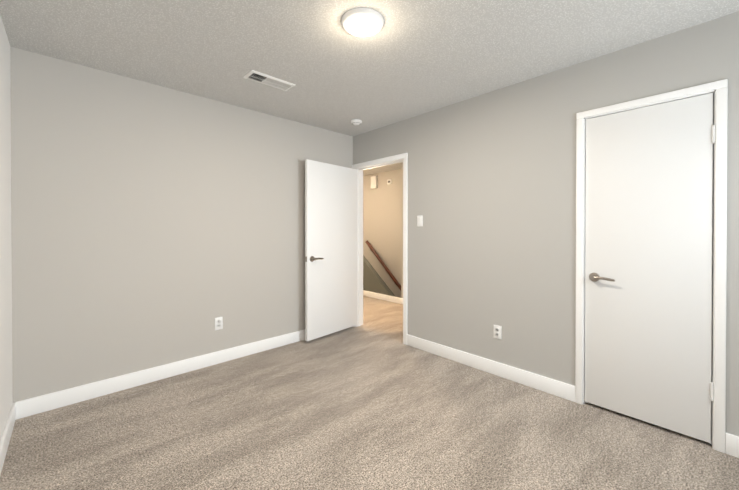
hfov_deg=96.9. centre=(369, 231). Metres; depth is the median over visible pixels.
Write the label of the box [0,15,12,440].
wall
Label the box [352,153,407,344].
door frame
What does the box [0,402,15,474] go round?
baseboard
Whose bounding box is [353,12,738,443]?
wall
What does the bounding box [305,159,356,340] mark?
entry door
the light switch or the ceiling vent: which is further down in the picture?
the light switch
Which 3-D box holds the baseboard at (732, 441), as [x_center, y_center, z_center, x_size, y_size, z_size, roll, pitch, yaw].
[2.213,1.183,1.582,0.014,0.115,0.667,0,0,-43]
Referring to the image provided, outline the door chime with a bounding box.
[371,176,377,188]
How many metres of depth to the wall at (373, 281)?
5.90 m
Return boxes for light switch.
[417,215,422,226]
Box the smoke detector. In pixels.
[351,119,361,124]
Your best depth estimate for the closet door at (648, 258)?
2.06 m
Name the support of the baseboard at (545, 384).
attached to the wall at (492, 195)
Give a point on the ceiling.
(412, 58)
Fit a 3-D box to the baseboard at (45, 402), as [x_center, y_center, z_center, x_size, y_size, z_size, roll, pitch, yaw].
[-1.274,1.174,3.176,2.980,0.115,0.014,0,0,-44]
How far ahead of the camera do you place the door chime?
6.96 m
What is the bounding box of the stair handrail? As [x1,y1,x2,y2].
[365,240,400,290]
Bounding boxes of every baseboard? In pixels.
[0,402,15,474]
[12,326,352,419]
[363,290,402,303]
[407,334,574,401]
[725,433,738,457]
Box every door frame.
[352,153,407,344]
[575,79,727,452]
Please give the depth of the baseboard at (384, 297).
5.75 m
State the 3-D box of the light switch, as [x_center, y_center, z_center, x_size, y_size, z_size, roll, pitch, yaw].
[0.523,-0.105,3.407,0.013,0.115,0.070,0,0,-43]
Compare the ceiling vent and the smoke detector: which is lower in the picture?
the smoke detector
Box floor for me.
[0,296,738,489]
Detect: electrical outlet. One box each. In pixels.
[215,317,222,329]
[494,325,501,339]
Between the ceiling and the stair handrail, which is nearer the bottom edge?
the stair handrail
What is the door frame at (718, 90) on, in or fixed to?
attached to the wall at (492, 195)
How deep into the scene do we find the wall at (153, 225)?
2.63 m
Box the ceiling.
[0,0,738,175]
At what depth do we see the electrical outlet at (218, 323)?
3.05 m
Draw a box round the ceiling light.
[341,8,383,36]
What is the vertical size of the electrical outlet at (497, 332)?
0.115 m
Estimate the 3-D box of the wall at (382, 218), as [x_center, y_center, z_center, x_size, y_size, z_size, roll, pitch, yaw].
[1.071,1.294,6.090,0.120,5.040,4.440,0,0,-43]
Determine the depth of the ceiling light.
1.84 m
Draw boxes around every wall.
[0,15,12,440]
[10,46,352,401]
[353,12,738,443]
[363,162,402,297]
[363,169,400,297]
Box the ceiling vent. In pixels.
[243,70,295,90]
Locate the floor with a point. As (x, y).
(373, 402)
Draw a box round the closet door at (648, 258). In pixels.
[585,93,715,442]

